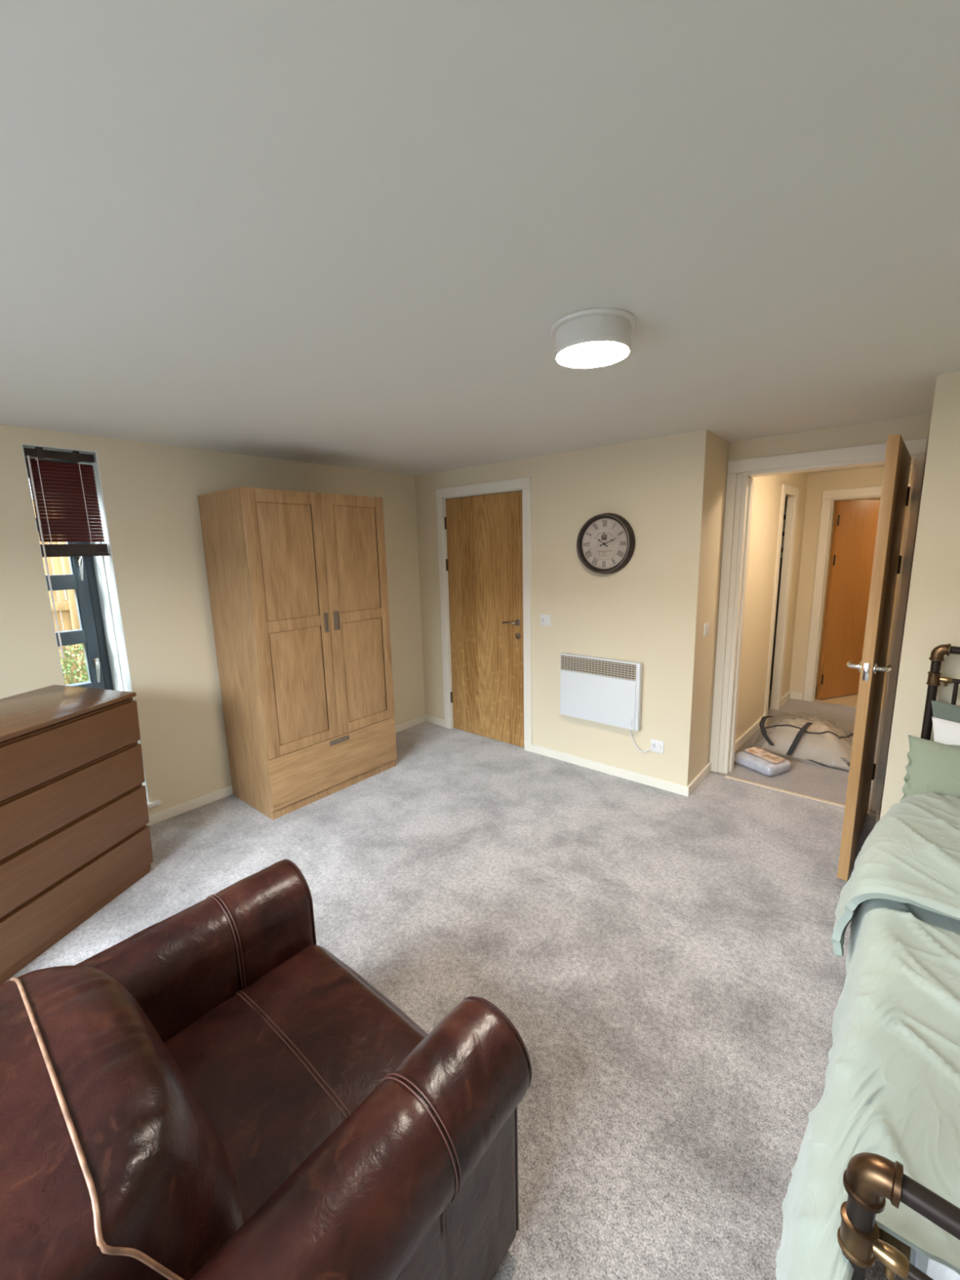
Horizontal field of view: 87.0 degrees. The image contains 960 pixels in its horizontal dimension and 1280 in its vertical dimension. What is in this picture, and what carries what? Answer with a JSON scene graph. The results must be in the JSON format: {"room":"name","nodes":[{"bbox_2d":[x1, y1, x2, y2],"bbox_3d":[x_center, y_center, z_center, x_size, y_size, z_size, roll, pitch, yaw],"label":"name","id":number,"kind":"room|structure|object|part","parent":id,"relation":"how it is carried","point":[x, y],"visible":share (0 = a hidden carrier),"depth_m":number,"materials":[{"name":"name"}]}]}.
{"room":"bedroom","nodes":[
{"label":"bedroom","id":0,"kind":"room"},
{"bbox_2d":[0,424,425,814],"bbox_3d":[-2.122,-0.022,3.132,0.440,2.253,4.620,7,13,39],"label":"wall","id":1,"kind":"structure","parent":0,"point":[151,491],"depth_m":3.06,"materials":[{"name":"beige paint"}]},
{"bbox_2d":[23,446,109,657],"bbox_3d":[-2.167,-0.456,2.716,0.056,1.079,0.290,7,13,39],"label":"blind","id":2,"kind":"object","parent":1,"relation":"attached to","point":[58,482],"visible":0.92,"depth_m":2.65,"materials":[{"name":"red wood"}]},
{"bbox_3d":[-2.238,-0.681,2.600,0.032,0.495,0.003,7,13,39],"label":"ladder cord","id":3,"kind":"part","parent":2,"relation":"part of","materials":[{"name":"white fabric"}]},
{"bbox_3d":[-2.183,-0.957,2.625,0.048,0.040,0.284,7,13,39],"label":"head rail","id":4,"kind":"part","parent":2,"relation":"part of","materials":[{"name":"black wood"}]},
{"bbox_3d":[-2.129,-0.707,2.728,0.032,0.495,0.003,7,13,39],"label":"ladder cord","id":5,"kind":"part","parent":2,"relation":"part of","materials":[{"name":"white fabric"}]},
{"bbox_2d":[24,457,113,689],"bbox_3d":[-2.410,-0.019,3.012,0.132,2.042,0.305,7,13,39],"label":"window","id":6,"kind":"structure","parent":1,"relation":"in","point":[82,579],"depth_m":3.04,"materials":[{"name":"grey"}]},
{"bbox_3d":[-2.342,-0.425,2.971,0.027,0.146,0.055,-11,14,-43],"label":"handle","id":7,"kind":"part","parent":6,"relation":"part of","materials":[{"name":"silver metal"}]},
{"bbox_3d":[-2.328,0.185,3.082,0.027,0.146,0.055,-11,14,-43],"label":"handle","id":8,"kind":"part","parent":6,"relation":"part of","materials":[{"name":"silver metal"}]},
{"bbox_2d":[21,444,149,802],"bbox_3d":[-2.267,-0.001,2.893,0.351,2.042,0.305,7,13,39],"label":"trim","id":9,"kind":"structure","parent":1,"relation":"attached to","point":[104,565],"depth_m":2.94,"materials":[{"name":"white paint"}]},
{"bbox_2d":[146,799,160,808],"bbox_3d":[-2.228,1.004,3.069,0.387,0.024,0.395,7,13,39],"label":"trim","id":10,"kind":"structure","parent":1,"relation":"attached to","point":[157,802],"depth_m":3.07,"materials":[{"name":"white paint"}]},
{"bbox_2d":[146,714,426,826],"bbox_3d":[-1.896,1.070,3.213,0.015,0.066,4.300,7,13,39],"label":"baseboard","id":11,"kind":"structure","parent":1,"relation":"attached to","point":[158,816],"depth_m":3.29,"materials":[{"name":"white paint"}]},
{"bbox_2d":[4,661,905,1279],"bbox_3d":[1.548,1.016,3.585,5.690,0.120,9.700,7,13,39],"label":"floor","id":12,"kind":"structure","parent":0,"point":[665,966],"depth_m":2.10,"materials":[{"name":"grey carpet"}]},
{"bbox_2d":[0,684,153,984],"bbox_3d":[-1.998,0.785,2.208,0.528,0.989,0.800,1,10,11],"label":"dresser","id":13,"kind":"object","parent":12,"relation":"on","point":[75,836],"visible":1,"depth_m":2.17,"materials":[{"name":"brown wood"}]},
{"bbox_3d":[-1.773,0.460,2.104,0.040,0.212,0.798,4,11,10],"label":"drawer","id":14,"kind":"part","parent":13,"relation":"part of","materials":[{"name":"brown wood"}]},
{"bbox_3d":[-1.780,0.680,2.146,0.040,0.212,0.798,4,11,10],"label":"drawer","id":15,"kind":"part","parent":13,"relation":"part of","materials":[{"name":"brown wood"}]},
{"bbox_3d":[-1.786,0.900,2.188,0.040,0.212,0.798,4,11,10],"label":"drawer","id":16,"kind":"part","parent":13,"relation":"part of","materials":[{"name":"brown wood"}]},
{"bbox_3d":[-1.792,1.120,2.231,0.040,0.212,0.798,4,11,10],"label":"drawer","id":17,"kind":"part","parent":13,"relation":"part of","materials":[{"name":"brown wood"}]},
{"bbox_2d":[0,859,532,1279],"bbox_3d":[-0.598,1.051,1.053,1.051,0.814,1.005,7,13,39],"label":"armchair","id":18,"kind":"object","parent":12,"relation":"on","point":[211,1092],"visible":1,"depth_m":0.91,"materials":[{"name":"leather"}]},
{"bbox_3d":[-0.811,1.089,0.801,0.686,0.788,0.342,7,13,39],"label":"backrest","id":19,"kind":"part","parent":18,"relation":"part of","materials":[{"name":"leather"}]},
{"bbox_2d":[0,965,243,1279],"bbox_3d":[-0.683,0.895,0.904,0.637,0.449,0.311,7,13,39],"label":"cushion","id":20,"kind":"object","parent":18,"relation":"on","point":[113,1166],"depth_m":0.75,"materials":[{"name":"leather"}]},
{"bbox_3d":[-0.875,1.061,1.374,0.218,0.572,0.850,7,13,39],"label":"armrest","id":21,"kind":"part","parent":18,"relation":"part of","materials":[{"name":"leather"}]},
{"bbox_2d":[164,944,428,1223],"bbox_3d":[-0.478,1.084,1.203,0.627,0.208,0.636,7,13,39],"label":"seat cushion","id":22,"kind":"object","parent":18,"relation":"on","point":[278,1053],"depth_m":1.21,"materials":[{"name":"leather"}]},
{"bbox_3d":[-0.238,1.143,0.846,0.218,0.572,0.850,7,13,39],"label":"armrest","id":23,"kind":"part","parent":18,"relation":"part of","materials":[{"name":"leather"}]},
{"bbox_2d":[197,486,396,820],"bbox_3d":[-1.175,0.038,3.463,0.566,1.974,0.984,7,13,39],"label":"wardrobe","id":24,"kind":"object","parent":12,"relation":"on","point":[297,580],"visible":1,"depth_m":3.17,"materials":[{"name":"brown wood"}]},
{"bbox_3d":[-1.134,-0.095,3.073,0.019,1.576,0.491,7,13,39],"label":"door","id":25,"kind":"part","parent":24,"relation":"part of","materials":[{"name":"brown wood"}]},
{"bbox_3d":[-1.130,-0.090,3.080,0.012,1.448,0.355,7,13,39],"label":"panel","id":26,"kind":"part","parent":24,"relation":"part of","materials":[{"name":"brown wood"}]},
{"bbox_3d":[-0.983,-0.112,3.233,0.008,0.128,0.028,7,13,39],"label":"handle","id":27,"kind":"part","parent":24,"relation":"part of","materials":[{"name":"grey metal"}]},
{"bbox_3d":[-0.954,0.809,3.429,0.019,0.330,0.984,7,13,39],"label":"drawer","id":28,"kind":"part","parent":24,"relation":"part of","materials":[{"name":"brown wood"}]},
{"bbox_3d":[-0.933,-0.127,3.291,0.008,0.124,0.042,7,13,39],"label":"handle","id":29,"kind":"part","parent":24,"relation":"part of","materials":[{"name":"grey metal"}]},
{"bbox_3d":[-0.943,0.676,3.401,0.008,0.030,0.150,7,13,39],"label":"handle","id":30,"kind":"part","parent":24,"relation":"part of","materials":[{"name":"grey metal"}]},
{"bbox_3d":[-0.817,-0.170,3.444,0.019,1.576,0.490,7,13,39],"label":"door","id":31,"kind":"part","parent":24,"relation":"part of","materials":[{"name":"brown wood"}]},
{"bbox_3d":[-0.812,-0.171,3.451,0.012,1.447,0.345,7,13,39],"label":"panel","id":32,"kind":"part","parent":24,"relation":"part of","materials":[{"name":"brown wood"}]},
{"bbox_2d":[733,746,791,776],"bbox_3d":[2.050,0.880,3.674,0.278,0.126,0.338,-6,11,-25],"label":"packet","id":33,"kind":"object","parent":12,"relation":"on","point":[755,758],"visible":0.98,"depth_m":3.60,"materials":[{"name":"white plastic"}]},
{"bbox_2d":[769,557,782,689],"bbox_3d":[3.228,-0.198,5.684,0.440,1.440,0.420,7,13,39],"label":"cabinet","id":34,"kind":"object","parent":12,"relation":"on","point":[780,562],"visible":0.02,"depth_m":5.44,"materials":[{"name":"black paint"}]},
{"bbox_2d":[780,542,783,557],"bbox_3d":[3.247,-0.981,5.509,0.300,0.158,0.342,7,13,39],"label":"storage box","id":35,"kind":"object","parent":34,"relation":"on","point":[782,544],"visible":0.03,"depth_m":5.34,"materials":[{"name":"grey"}]},
{"bbox_2d":[782,524,785,542],"bbox_3d":[3.249,-1.150,5.486,0.300,0.178,0.322,7,13,39],"label":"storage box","id":36,"kind":"object","parent":35,"relation":"on","point":[784,526],"visible":0.06,"depth_m":5.32,"materials":[{"name":"grey"}]},
{"bbox_2d":[782,509,786,524],"bbox_3d":[3.242,-1.317,5.452,0.300,0.158,0.332,7,13,39],"label":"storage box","id":37,"kind":"object","parent":36,"relation":"on","point":[784,513],"visible":0.03,"depth_m":5.29,"materials":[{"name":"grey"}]},
{"bbox_2d":[724,775,869,813],"bbox_3d":[2.027,0.994,3.287,0.804,0.006,0.028,7,13,39],"label":"threshold strip","id":38,"kind":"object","parent":12,"relation":"on","point":[726,776],"depth_m":3.29,"materials":[{"name":"beige"}]},
{"bbox_2d":[754,711,853,771],"bbox_3d":[2.579,0.726,3.940,0.695,0.263,0.674,7,13,39],"label":"bag","id":39,"kind":"object","parent":12,"relation":"on","point":[817,741],"visible":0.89,"depth_m":3.84,"materials":[{"name":"beige fabric"}]},
{"bbox_2d":[836,644,959,1279],"bbox_3d":[1.754,0.819,0.986,1.478,1.186,2.069,8,14,42],"label":"frame","id":40,"kind":"object","parent":12,"relation":"on","point":[868,1178],"visible":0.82,"depth_m":0.70,"materials":[{"name":"black metal"}]},
{"bbox_3d":[0.550,1.124,0.776,0.032,0.717,0.032,8,14,42],"label":"post","id":41,"kind":"part","parent":40,"relation":"part of","materials":[{"name":"black metal"}]},
{"bbox_3d":[1.070,0.929,0.250,1.340,0.018,0.018,8,14,42],"label":"rail","id":42,"kind":"part","parent":40,"relation":"part of","materials":[{"name":"black metal"}]},
{"bbox_3d":[1.067,0.807,0.228,1.370,0.031,0.031,8,14,42],"label":"rail","id":43,"kind":"part","parent":40,"relation":"part of","materials":[{"name":"black metal"}]},
{"bbox_3d":[1.910,0.627,2.199,0.032,1.123,0.032,8,14,42],"label":"post","id":44,"kind":"part","parent":40,"relation":"part of","materials":[{"name":"black metal"}]},
{"bbox_2d":[910,1247,959,1279],"bbox_3d":[1.829,0.977,1.035,1.363,0.242,1.893,8,14,42],"label":"mattress","id":45,"kind":"object","parent":40,"relation":"on","point":[934,1269],"visible":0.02,"depth_m":0.79,"materials":[{"name":"white fabric"}]},
{"bbox_2d":[775,792,959,1279],"bbox_3d":[1.542,1.024,0.892,1.576,0.570,1.896,7,13,39],"label":"duvet","id":46,"kind":"object","parent":45,"relation":"on","point":[891,1091],"visible":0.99,"depth_m":1.05,"materials":[{"name":"green fabric"}]},
{"bbox_2d":[899,734,959,801],"bbox_3d":[1.956,0.581,1.831,0.662,0.303,0.166,8,14,43],"label":"pillow","id":47,"kind":"object","parent":45,"relation":"on","point":[932,766],"visible":0.66,"depth_m":1.98,"materials":[{"name":"green fabric"}]},
{"bbox_2d":[930,699,959,741],"bbox_3d":[2.128,0.434,1.886,0.700,0.298,0.081,8,14,43],"label":"pillow","id":48,"kind":"object","parent":45,"relation":"on","point":[941,710],"visible":0.26,"depth_m":2.07,"materials":[{"name":"green fabric"}]},
{"bbox_2d":[931,716,959,745],"bbox_3d":[2.076,0.507,1.841,0.682,0.310,0.120,9,14,44],"label":"pillow","id":49,"kind":"object","parent":45,"relation":"on","point":[945,731],"visible":0.3,"depth_m":2.02,"materials":[{"name":"white fabric"}]},
{"bbox_3d":[2.423,0.111,1.614,1.370,0.031,0.031,8,14,42],"label":"rail","id":50,"kind":"part","parent":40,"relation":"part of","materials":[{"name":"black metal"}]},
{"bbox_3d":[2.426,0.236,1.637,1.340,0.018,0.018,8,14,42],"label":"rail","id":51,"kind":"part","parent":40,"relation":"part of","materials":[{"name":"black metal"}]},
{"bbox_2d":[0,0,959,475],"bbox_3d":[1.493,-1.318,3.161,5.690,0.120,9.700,7,13,39],"label":"ceiling","id":52,"kind":"structure","parent":0,"point":[348,233],"depth_m":0.99,"materials":[{"name":"white paint"}]},
{"bbox_2d":[550,307,636,368],"bbox_3d":[0.335,-0.886,1.505,0.248,0.084,0.248,7,13,39],"label":"ceiling light","id":53,"kind":"object","parent":52,"relation":"attached to","point":[596,337],"visible":1,"depth_m":1.43,"materials":[{"name":"white plastic"}]},
{"bbox_2d":[556,341,628,368],"bbox_3d":[0.336,-0.852,1.511,0.209,0.014,0.209,7,13,39],"label":"diffuser","id":54,"kind":"object","parent":53,"relation":"attached to","point":[575,354],"depth_m":1.48,"materials":[{"name":"white plastic"}]},
{"bbox_2d":[414,429,729,786],"bbox_3d":[0.582,-0.260,4.093,2.437,2.253,0.609,7,13,39],"label":"wall","id":55,"kind":"structure","parent":0,"point":[653,611],"depth_m":3.38,"materials":[{"name":"beige paint"}]},
{"bbox_2d":[444,490,524,747],"bbox_3d":[0.025,-0.152,4.184,0.808,2.022,0.112,7,13,39],"label":"door","id":56,"kind":"structure","parent":55,"relation":"in","point":[484,561],"depth_m":4.17,"materials":[{"name":"brown wood"}]},
{"bbox_3d":[0.244,-0.136,3.975,0.146,0.054,0.076,7,13,39],"label":"handle","id":57,"kind":"part","parent":56,"relation":"part of","materials":[{"name":"silver metal"}]},
{"bbox_3d":[0.301,-0.033,3.983,0.052,0.052,0.014,7,13,39],"label":"keyhole plate","id":58,"kind":"part","parent":56,"relation":"part of","materials":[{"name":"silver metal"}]},
{"bbox_2d":[435,476,532,751],"bbox_3d":[0.046,-0.196,4.193,0.960,2.116,0.088,7,13,39],"label":"trim","id":59,"kind":"structure","parent":55,"relation":"attached to","point":[524,484],"depth_m":4.01,"materials":[{"name":"white paint"}]},
{"bbox_2d":[540,613,551,626],"bbox_3d":[0.489,-0.147,3.781,0.088,0.086,0.013,7,13,39],"label":"switch","id":60,"kind":"object","parent":55,"relation":"attached to","point":[545,620],"visible":1,"depth_m":3.78,"materials":[{"name":"white plastic"}]},
{"bbox_2d":[425,715,689,796],"bbox_3d":[0.419,0.864,4.044,2.437,0.066,0.015,7,13,39],"label":"baseboard","id":61,"kind":"structure","parent":55,"relation":"attached to","point":[655,782],"depth_m":3.63,"materials":[{"name":"white paint"}]},
{"bbox_2d":[576,512,635,573],"bbox_3d":[0.825,-0.637,3.353,0.400,0.400,0.076,7,13,39],"label":"wall clock","id":62,"kind":"object","parent":55,"relation":"attached to","point":[606,542],"visible":1,"depth_m":3.34,"materials":[{"name":"grey"}]},
{"bbox_2d":[560,652,654,752],"bbox_3d":[0.876,0.432,3.529,0.698,0.621,0.071,7,13,39],"label":"heater","id":63,"kind":"object","parent":55,"relation":"attached to","point":[606,691],"visible":1,"depth_m":3.50,"materials":[{"name":"white metal"}]},
{"bbox_3d":[0.812,0.411,3.540,0.574,0.337,0.010,7,13,39],"label":"panel","id":64,"kind":"part","parent":63,"relation":"part of","materials":[{"name":"white metal"}]},
{"bbox_2d":[560,654,636,680],"bbox_3d":[0.806,0.189,3.501,0.572,0.106,0.011,7,13,39],"label":"grille","id":65,"kind":"object","parent":63,"relation":"attached to","point":[611,669],"depth_m":3.49,"materials":[{"name":"beige metal"}]},
{"bbox_3d":[0.840,0.348,3.549,0.600,0.462,0.062,7,13,39],"label":"casing","id":66,"kind":"part","parent":63,"relation":"part of","materials":[{"name":"white metal"}]},
{"bbox_3d":[1.093,0.683,3.419,0.177,0.157,0.018,7,13,39],"label":"power cord","id":67,"kind":"part","parent":63,"relation":"part of","materials":[{"name":"white plastic"}]},
{"bbox_2d":[650,738,664,753],"bbox_3d":[1.179,0.707,3.364,0.088,0.086,0.013,7,13,39],"label":"outlet","id":68,"kind":"object","parent":55,"relation":"attached to","point":[657,744],"visible":1,"depth_m":3.36,"materials":[{"name":"white plastic"}]},
{"bbox_2d":[688,762,711,795],"bbox_3d":[1.502,0.945,3.458,0.015,0.066,0.471,7,13,39],"label":"baseboard","id":69,"kind":"structure","parent":55,"relation":"attached to","point":[701,775],"depth_m":3.43,"materials":[{"name":"white paint"}]},
{"bbox_2d":[703,622,709,637],"bbox_3d":[1.458,-0.066,3.250,0.014,0.086,0.086,7,13,39],"label":"light switch","id":70,"kind":"object","parent":55,"relation":"attached to","point":[706,626],"visible":1,"depth_m":3.24,"materials":[{"name":"white plastic"}]},
{"bbox_2d":[709,438,927,812],"bbox_3d":[2.046,-0.070,3.203,0.972,2.130,0.154,7,13,39],"label":"door frame","id":71,"kind":"structure","parent":55,"relation":"attached to","point":[740,487],"depth_m":3.26,"materials":[{"name":"white paint"}]},
{"bbox_2d":[735,471,808,740],"bbox_3d":[2.452,-0.346,4.324,0.050,2.253,2.171,8,14,42],"label":"wall","id":72,"kind":"structure","parent":0,"point":[766,496],"depth_m":4.14,"materials":[{"name":"beige paint"}]},
{"bbox_2d":[734,691,803,752],"bbox_3d":[2.541,0.734,4.459,0.126,0.075,2.164,8,14,42],"label":"baseboard","id":73,"kind":"structure","parent":72,"relation":"attached to","point":[752,730],"depth_m":4.35,"materials":[{"name":"white paint"}]},
{"bbox_2d":[763,484,799,721],"bbox_3d":[2.718,-0.317,4.611,0.068,2.080,0.566,8,14,42],"label":"trim","id":74,"kind":"structure","parent":72,"relation":"attached to","point":[792,501],"depth_m":4.66,"materials":[{"name":"white paint"}]},
{"bbox_2d":[728,413,931,802],"bbox_3d":[2.674,-0.051,2.672,2.613,2.253,0.120,7,13,39],"label":"wall","id":75,"kind":"structure","parent":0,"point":[915,427],"depth_m":2.91,"materials":[{"name":"beige paint"}]},
{"bbox_2d":[781,495,907,667],"bbox_3d":[4.335,-0.629,5.639,3.950,2.253,2.135,7,13,39],"label":"wall","id":76,"kind":"structure","parent":0,"point":[786,497],"depth_m":6.40,"materials":[{"name":"beige paint"}]},
{"bbox_2d":[789,463,912,700],"bbox_3d":[4.142,-0.393,4.365,2.580,2.253,0.100,7,13,39],"label":"wall","id":77,"kind":"structure","parent":0,"point":[817,482],"depth_m":4.96,"materials":[{"name":"beige paint"}]},
{"bbox_2d":[816,499,879,699],"bbox_3d":[3.815,-0.399,5.139,0.771,1.982,0.051,-5,11,-18],"label":"door","id":78,"kind":"structure","parent":77,"relation":"in","point":[855,521],"depth_m":5.08,"materials":[{"name":"brown wood"}]},
{"bbox_2d":[803,484,910,702],"bbox_3d":[3.686,-0.365,4.748,0.936,2.081,0.118,7,13,39],"label":"trim","id":79,"kind":"structure","parent":77,"relation":"attached to","point":[870,492],"depth_m":4.93,"materials":[{"name":"white paint"}]},
{"bbox_2d":[879,371,959,820],"bbox_3d":[2.744,0.068,2.009,1.640,2.253,0.823,7,13,39],"label":"wall","id":80,"kind":"structure","parent":0,"point":[932,613],"depth_m":2.12,"materials":[{"name":"beige paint"}]},
{"bbox_2d":[836,434,911,880],"bbox_3d":[2.007,0.091,2.561,0.164,2.020,0.894,8,14,42],"label":"door","id":81,"kind":"structure","parent":80,"relation":"in","point":[895,493],"depth_m":2.32,"materials":[{"name":"brown wood"}]},
{"bbox_3d":[1.738,0.114,2.342,0.062,0.052,0.132,8,14,42],"label":"handle","id":82,"kind":"part","parent":81,"relation":"part of","materials":[{"name":"silver metal"}]},
{"bbox_3d":[1.710,0.143,2.238,0.022,0.080,0.009,8,14,42],"label":"latch plate","id":83,"kind":"part","parent":81,"relation":"part of","materials":[{"name":"silver metal"}]},
{"bbox_3d":[1.814,0.124,2.274,0.062,0.052,0.132,8,14,42],"label":"handle","id":84,"kind":"part","parent":81,"relation":"part of","materials":[{"name":"silver metal"}]},
{"bbox_2d":[875,802,880,824],"bbox_3d":[2.752,1.145,2.196,1.654,0.066,0.818,7,13,39],"label":"baseboard","id":85,"kind":"structure","parent":80,"relation":"attached to","point":[878,809],"depth_m":2.91,"materials":[{"name":"white paint"}]},
{"label":"outside","id":86,"kind":"structure","parent":0,"visible":0},
{"bbox_3d":[-6.380,1.034,5.242,8.560,0.120,17.000,7,13,39],"label":"lawn","id":87,"kind":"structure","parent":86,"visible":0},
{"bbox_2d":[32,501,88,684],"bbox_3d":[-4.083,-0.179,4.764,0.110,2.330,3.600,7,13,39],"label":"fence","id":88,"kind":"object","parent":87,"relation":"on","point":[66,604],"visible":0.03,"depth_m":4.86,"materials":[{"name":"wood"}]},
{"bbox_3d":[-4.096,-0.303,4.750,0.045,0.080,3.600,7,13,39],"label":"rail","id":89,"kind":"part","parent":88,"relation":"part of","materials":[{"name":"brown wood"}]},
{"bbox_3d":[-3.928,-0.213,4.931,0.090,2.330,0.090,7,13,39],"label":"fence post","id":90,"kind":"part","parent":88,"relation":"part of","materials":[{"name":"brown wood"}]},
{"bbox_2d":[57,643,88,684],"bbox_3d":[-3.667,0.489,4.541,0.763,1.084,1.539,7,13,39],"label":"shrub","id":91,"kind":"object","parent":87,"relation":"on","point":[68,660],"visible":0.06,"depth_m":4.53,"materials":[{"name":"green plant"}]},
{"bbox_3d":[-3.678,0.563,4.553,0.351,0.935,1.210,6,13,36],"label":"stem","id":92,"kind":"part","parent":91,"relation":"part of","materials":[{"name":"green plant"}]}
]}

